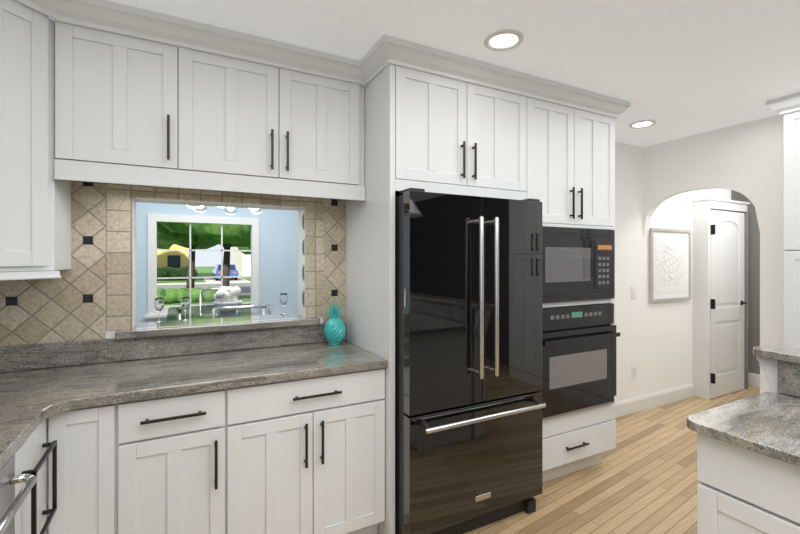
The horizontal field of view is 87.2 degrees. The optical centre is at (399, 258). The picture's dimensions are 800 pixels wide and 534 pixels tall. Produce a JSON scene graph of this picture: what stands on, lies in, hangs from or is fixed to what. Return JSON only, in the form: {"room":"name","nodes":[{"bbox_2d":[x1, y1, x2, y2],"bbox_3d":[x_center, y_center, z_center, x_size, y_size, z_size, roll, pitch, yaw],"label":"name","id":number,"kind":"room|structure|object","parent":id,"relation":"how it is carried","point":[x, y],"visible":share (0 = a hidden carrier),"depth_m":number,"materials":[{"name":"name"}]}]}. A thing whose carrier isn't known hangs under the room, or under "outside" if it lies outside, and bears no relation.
{"room":"kitchen","nodes":[
{"label":"kitchen","id":0,"kind":"room"},
{"bbox_2d":[135,202,297,326],"bbox_3d":[-2.195,0.185,5.257,5.000,2.510,0.150,0,0,-28],"label":"wall","id":1,"kind":"structure","parent":0,"point":[278,229],"depth_m":5.42,"materials":[{"name":"paint"}]},
{"bbox_2d":[187,205,206,212],"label":"chandelier","id":2,"kind":"object","parent":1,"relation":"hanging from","point":[200,209],"depth_m":4.06,"materials":[{"name":"white glass"}]},
{"bbox_2d":[144,213,258,317],"bbox_3d":[-2.356,0.075,5.111,1.280,1.190,0.160,0,0,-28],"label":"window","id":3,"kind":"structure","parent":1,"relation":"in","point":[153,219],"depth_m":5.03,"materials":[{"name":"white wood"}]},
{"bbox_2d":[217,206,236,214],"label":"chandelier","id":4,"kind":"object","parent":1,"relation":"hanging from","point":[227,210],"depth_m":4.28,"materials":[{"name":"white glass"}]},
{"bbox_2d":[248,208,262,213],"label":"chandelier","id":5,"kind":"object","parent":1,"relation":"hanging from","point":[255,211],"depth_m":4.21,"materials":[{"name":"white glass"}]},
{"bbox_2d":[302,214,303,305],"bbox_3d":[-0.587,0.007,2.548,0.001,0.565,0.050,0,0,-28],"label":"notch","id":6,"kind":"object","parent":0,"point":[303,214],"depth_m":2.54,"materials":[{"name":"grey"}]},
{"bbox_2d":[10,142,741,401],"bbox_3d":[1.435,0.185,3.656,8.460,2.510,0.180,0,0,-28],"label":"wall","id":7,"kind":"structure","parent":0,"point":[657,337],"depth_m":3.88,"materials":[{"name":"paint"}]},
{"bbox_2d":[6,182,337,305],"bbox_3d":[-1.202,-0.080,2.182,1.840,0.620,0.003,0,0,-28],"label":"wall tile","id":8,"kind":"structure","parent":7,"relation":"attached to","point":[87,298],"depth_m":2.02,"materials":[{"name":"black tile"}]},
{"bbox_2d":[0,181,345,345],"bbox_3d":[-1.237,-0.015,2.169,2.021,0.810,0.008,0,0,-28],"label":"tile backsplash","id":9,"kind":"object","parent":7,"relation":"attached to","point":[53,309],"depth_m":2.01,"materials":[{"name":"beige tile"}]},
{"bbox_2d":[54,20,365,200],"bbox_3d":[-0.869,-0.652,2.162,1.376,0.655,0.360,0,0,-28],"label":"upper cabinet","id":10,"kind":"object","parent":7,"relation":"attached to","point":[129,110],"visible":0.98,"depth_m":1.96,"materials":[{"name":"white wood"}]},
{"bbox_2d":[14,0,630,118],"bbox_3d":[-0.135,-1.018,2.027,1.498,0.101,3.988,0,0,41],"label":"crown molding","id":11,"kind":"structure","parent":7,"relation":"attached to","point":[104,15],"depth_m":2.09,"materials":[{"name":"white wood"}]},
{"bbox_2d":[631,364,636,377],"bbox_3d":[2.205,1.055,3.953,0.072,0.116,0.010,0,0,-28],"label":"outlet plate","id":12,"kind":"object","parent":7,"relation":"attached to","point":[633,367],"visible":1,"depth_m":3.94,"materials":[{"name":"white plastic"}]},
{"bbox_2d":[632,286,636,298],"bbox_3d":[2.205,0.314,3.952,0.072,0.116,0.010,0,0,-28],"label":"switch plate","id":13,"kind":"object","parent":7,"relation":"attached to","point":[634,288],"visible":1,"depth_m":3.94,"materials":[{"name":"white plastic"}]},
{"bbox_2d":[649,228,691,302],"bbox_3d":[2.715,0.060,4.208,0.680,0.720,0.028,0,0,-28],"label":"picture frame","id":14,"kind":"object","parent":7,"relation":"attached to","point":[670,250],"visible":1,"depth_m":4.19,"materials":[{"name":"grey"}]},
{"bbox_2d":[615,372,759,417],"bbox_3d":[2.885,1.373,3.604,3.139,0.135,1.258,0,0,-28],"label":"baseboard","id":15,"kind":"structure","parent":7,"relation":"attached to","point":[640,403],"depth_m":4.11,"materials":[{"name":"white wood"}]},
{"bbox_2d":[692,197,749,399],"bbox_3d":[3.436,0.406,4.614,0.838,2.067,0.340,0,0,-28],"label":"door frame","id":16,"kind":"structure","parent":7,"relation":"attached to","point":[702,207],"depth_m":4.37,"materials":[{"name":"white wood"}]},
{"bbox_2d":[710,210,746,398],"bbox_3d":[3.491,0.464,4.462,0.700,1.940,0.088,0,0,-28],"label":"hall door","id":17,"kind":"structure","parent":7,"relation":"in","point":[727,302],"depth_m":4.46,"materials":[{"name":"white paint"}]},
{"bbox_2d":[48,0,799,146],"bbox_3d":[1.749,-1.080,2.047,9.400,0.020,9.600,0,0,-28],"label":"ceiling","id":18,"kind":"structure","parent":0,"point":[689,67],"depth_m":2.02,"materials":[{"name":"paint"}]},
{"bbox_2d":[484,29,523,50],"bbox_3d":[0.505,-1.065,2.050,0.190,0.010,0.190,0,0,-28],"label":"recessed light","id":19,"kind":"object","parent":18,"relation":"in","point":[506,39],"visible":1,"depth_m":2.04,"materials":[{"name":"white"}]},
{"bbox_2d":[629,120,655,128],"bbox_3d":[1.916,-1.065,3.321,0.190,0.010,0.190,0,0,-28],"label":"recessed light","id":20,"kind":"object","parent":18,"relation":"in","point":[643,123],"visible":1,"depth_m":3.31,"materials":[{"name":"white"}]},
{"bbox_2d":[377,384,759,533],"bbox_3d":[1.749,1.465,2.047,9.400,0.050,9.600,0,0,-28],"label":"floor","id":21,"kind":"structure","parent":0,"point":[645,484],"depth_m":2.66,"materials":[{"name":"brown wood"}]},
{"bbox_2d":[15,368,384,533],"bbox_3d":[-0.705,0.993,1.154,2.021,0.895,2.298,0,0,-28],"label":"base cabinet","id":22,"kind":"object","parent":21,"relation":"on","point":[307,455],"visible":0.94,"depth_m":1.76,"materials":[{"name":"white wood"}]},
{"bbox_2d":[0,454,36,533],"bbox_3d":[-1.221,0.942,0.804,0.706,0.787,0.604,0,0,-28],"label":"dishwasher","id":23,"kind":"object","parent":22,"relation":"in","point":[9,505],"visible":0.99,"depth_m":1.14,"materials":[{"name":"silver metal"}]},
{"bbox_2d":[0,313,386,469],"bbox_3d":[-0.760,0.448,1.259,2.021,0.192,2.535,0,0,-28],"label":"countertop","id":24,"kind":"structure","parent":22,"relation":"on","point":[151,360],"depth_m":1.96,"materials":[{"name":"stone"}]},
{"bbox_2d":[154,298,163,322],"bbox_3d":[-1.344,0.285,2.344,0.050,0.133,0.050,0,0,-28],"label":"wine glass","id":25,"kind":"object","parent":24,"relation":"on","point":[159,302],"visible":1,"depth_m":2.33,"materials":[{"name":"white"}]},
{"bbox_2d":[181,297,189,320],"bbox_3d":[-1.228,0.285,2.405,0.050,0.133,0.050,0,0,-28],"label":"wine glass","id":26,"kind":"object","parent":24,"relation":"on","point":[185,301],"visible":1,"depth_m":2.39,"materials":[{"name":"white"}]},
{"bbox_2d":[280,293,287,314],"bbox_3d":[-0.737,0.285,2.663,0.050,0.133,0.050,0,0,-28],"label":"wine glass","id":27,"kind":"object","parent":24,"relation":"on","point":[283,296],"visible":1,"depth_m":2.65,"materials":[{"name":"white"}]},
{"bbox_2d":[324,301,345,344],"bbox_3d":[-0.387,0.378,2.490,0.131,0.252,0.131,0,0,-28],"label":"pineapple","id":28,"kind":"object","parent":24,"relation":"on","point":[334,329],"visible":1,"depth_m":2.46,"materials":[{"name":"teal ceramic"}]},
{"bbox_2d":[199,288,236,305],"bbox_3d":[-2.085,0.895,4.875,0.421,1.091,0.452,0,0,-28],"label":"dining chair","id":29,"kind":"object","parent":21,"relation":"on","point":[207,293],"visible":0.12,"depth_m":5.00,"materials":[{"name":"silver metal"}]},
{"bbox_2d":[166,303,291,320],"bbox_3d":[-1.669,0.975,4.093,1.050,0.930,1.300,0,0,-28],"label":"dining table","id":30,"kind":"object","parent":21,"relation":"on","point":[193,312],"visible":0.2,"depth_m":4.00,"materials":[{"name":"clear glass"}]},
{"bbox_2d":[213,286,241,306],"bbox_3d":[-1.674,0.386,4.091,0.261,0.246,0.260,0,0,-28],"label":"centerpiece","id":31,"kind":"object","parent":30,"relation":"on","point":[225,296],"visible":0.9,"depth_m":4.03,"materials":[{"name":"white"}]},
{"bbox_2d":[212,304,271,317],"bbox_3d":[-1.271,0.895,3.325,0.421,1.091,0.452,0,0,-28],"label":"dining chair","id":32,"kind":"object","parent":21,"relation":"on","point":[251,310],"visible":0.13,"depth_m":3.12,"materials":[{"name":"silver metal"}]},
{"bbox_2d":[346,64,526,533],"bbox_3d":[0.216,0.230,2.562,0.914,2.420,0.660,0,0,-28],"label":"surround","id":33,"kind":"object","parent":21,"relation":"on","point":[429,132],"visible":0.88,"depth_m":2.26,"materials":[{"name":"white wood"}]},
{"bbox_2d":[395,188,546,533],"bbox_3d":[0.278,0.550,2.477,0.865,1.780,0.792,0,0,-28],"label":"refrigerator","id":34,"kind":"object","parent":21,"relation":"on","point":[469,405],"visible":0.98,"depth_m":2.13,"materials":[{"name":"black metal"}]},
{"bbox_2d":[527,97,615,482],"bbox_3d":[0.990,0.230,2.955,0.820,2.420,0.644,0,0,-28],"label":"oven tower","id":35,"kind":"object","parent":21,"relation":"on","point":[571,151],"visible":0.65,"depth_m":2.70,"materials":[{"name":"white wood"}]},
{"bbox_2d":[542,226,614,302],"bbox_3d":[1.000,0.035,2.931,0.730,0.464,0.599,0,0,-28],"label":"microwave","id":36,"kind":"object","parent":35,"relation":"in","point":[578,264],"visible":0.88,"depth_m":2.67,"materials":[{"name":"black metal"}]},
{"bbox_2d":[539,303,619,419],"bbox_3d":[1.010,0.640,2.913,0.730,0.674,0.640,0,0,-28],"label":"wall oven","id":37,"kind":"object","parent":35,"relation":"in","point":[579,341],"visible":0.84,"depth_m":2.67,"materials":[{"name":"black metal"}]},
{"bbox_2d":[687,344,799,533],"bbox_3d":[1.754,0.901,0.655,0.795,1.077,2.190,0,0,-28],"label":"kitchen island","id":38,"kind":"object","parent":21,"relation":"on","point":[748,449],"visible":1,"depth_m":1.30,"materials":[{"name":"white"}]},
{"bbox_2d":[784,110,799,347],"bbox_3d":[3.114,0.230,2.109,0.380,2.420,1.760,0,0,-28],"label":"pantry cabinet","id":39,"kind":"object","parent":21,"relation":"on","point":[791,120],"visible":0.65,"depth_m":2.77,"materials":[{"name":"white wood"}]},
{"bbox_2d":[766,92,799,115],"bbox_3d":[3.083,-1.018,2.131,0.415,0.101,1.827,0,0,-28],"label":"crown molding","id":40,"kind":"structure","parent":39,"relation":"on","point":[790,103],"depth_m":2.77,"materials":[{"name":"white wood"}]},
{"bbox_2d":[643,115,783,392],"bbox_3d":[3.775,0.185,1.350,0.080,2.510,6.080,0,0,-28],"label":"wall","id":41,"kind":"structure","parent":0,"point":[747,158],"depth_m":3.27,"materials":[{"name":"paint"}]},
{"bbox_2d":[742,194,759,374],"bbox_3d":[4.370,0.185,4.316,0.150,2.510,1.380,0,0,-28],"label":"wall","id":42,"kind":"structure","parent":0,"point":[753,227],"depth_m":4.79,"materials":[{"name":"grey paint"}]},
{"label":"outside","id":43,"kind":"structure","parent":0,"visible":0},
{"bbox_2d":[157,266,250,305],"bbox_3d":[-24.835,1.965,58.060,130.000,0.050,114.100,0,0,-28],"label":"ground","id":44,"kind":"structure","parent":43,"point":[204,271],"depth_m":37.90,"materials":[{"name":"green plant"}]},
{"bbox_2d":[157,240,173,248],"bbox_3d":[-19.501,-1.720,33.479,7.292,7.336,5.258,0,0,-10],"label":"tree","id":45,"kind":"object","parent":44,"relation":"on","point":[160,244],"visible":0.02,"depth_m":33.41,"materials":[{"name":"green plant"}]},
{"bbox_2d":[157,244,187,267],"bbox_3d":[-27.359,-2.060,43.238,10.550,8.000,10.800,0,0,-28],"label":"house","id":46,"kind":"structure","parent":44,"relation":"on","point":[175,259],"depth_m":40.46,"materials":[{"name":"yellow paint"}]},
{"bbox_2d":[157,266,211,303],"bbox_3d":[-16.847,1.490,28.539,6.632,1.589,25.210,0,0,-28],"label":"hedge","id":47,"kind":"object","parent":44,"relation":"on","point":[170,295],"visible":0.38,"depth_m":18.57,"materials":[{"name":"green plant"}]},
{"bbox_2d":[157,222,245,287],"bbox_3d":[-9.790,-0.990,19.875,4.378,5.878,5.765,0,0,35],"label":"tree","id":48,"kind":"object","parent":44,"relation":"on","point":[163,234],"visible":0.07,"depth_m":19.58,"materials":[{"name":"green plant"}]},
{"bbox_2d":[157,278,250,295],"bbox_3d":[-11.889,1.920,33.401,130.000,0.040,23.800,0,0,-28],"label":"street","id":49,"kind":"structure","parent":44,"relation":"on","point":[244,285],"depth_m":30.43,"materials":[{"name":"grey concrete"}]},
{"bbox_2d":[212,264,238,280],"bbox_3d":[-16.106,1.191,38.636,1.860,1.422,4.410,0,0,-28],"label":"car","id":50,"kind":"object","parent":49,"relation":"on","point":[217,272],"visible":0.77,"depth_m":37.01,"materials":[{"name":"blue metal"}]},
{"bbox_2d":[162,222,250,286],"bbox_3d":[-7.702,-0.807,18.082,6.083,5.514,4.144,0,0,-5],"label":"tree","id":51,"kind":"object","parent":44,"relation":"on","point":[234,235],"visible":0.14,"depth_m":17.14,"materials":[{"name":"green plant"}]},
{"bbox_2d":[232,247,250,275],"bbox_3d":[-15.805,-1.260,50.433,7.900,6.400,10.800,0,0,-28],"label":"house","id":52,"kind":"structure","parent":44,"relation":"on","point":[242,262],"depth_m":45.14,"materials":[{"name":"white paint"}]},
{"bbox_2d":[238,247,250,254],"bbox_3d":[-13.432,-1.391,39.603,5.276,6.678,5.071,0,0,-28],"label":"tree","id":53,"kind":"object","parent":44,"relation":"on","point":[239,248],"visible":0.02,"depth_m":38.15,"materials":[{"name":"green plant"}]},
{"bbox_3d":[-0.785,0.185,-1.033,0.150,2.510,6.100,0,0,-28],"label":"wall","id":54,"kind":"structure","parent":0,"visible":0},
{"bbox_2d":[0,0,70,280],"bbox_3d":[-1.360,-0.451,0.951,0.672,1.058,2.048,0,0,-28],"label":"upper cabinet","id":55,"kind":"object","parent":54,"relation":"attached to","point":[35,207],"visible":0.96,"depth_m":1.63,"materials":[{"name":"white wood"}]}
]}

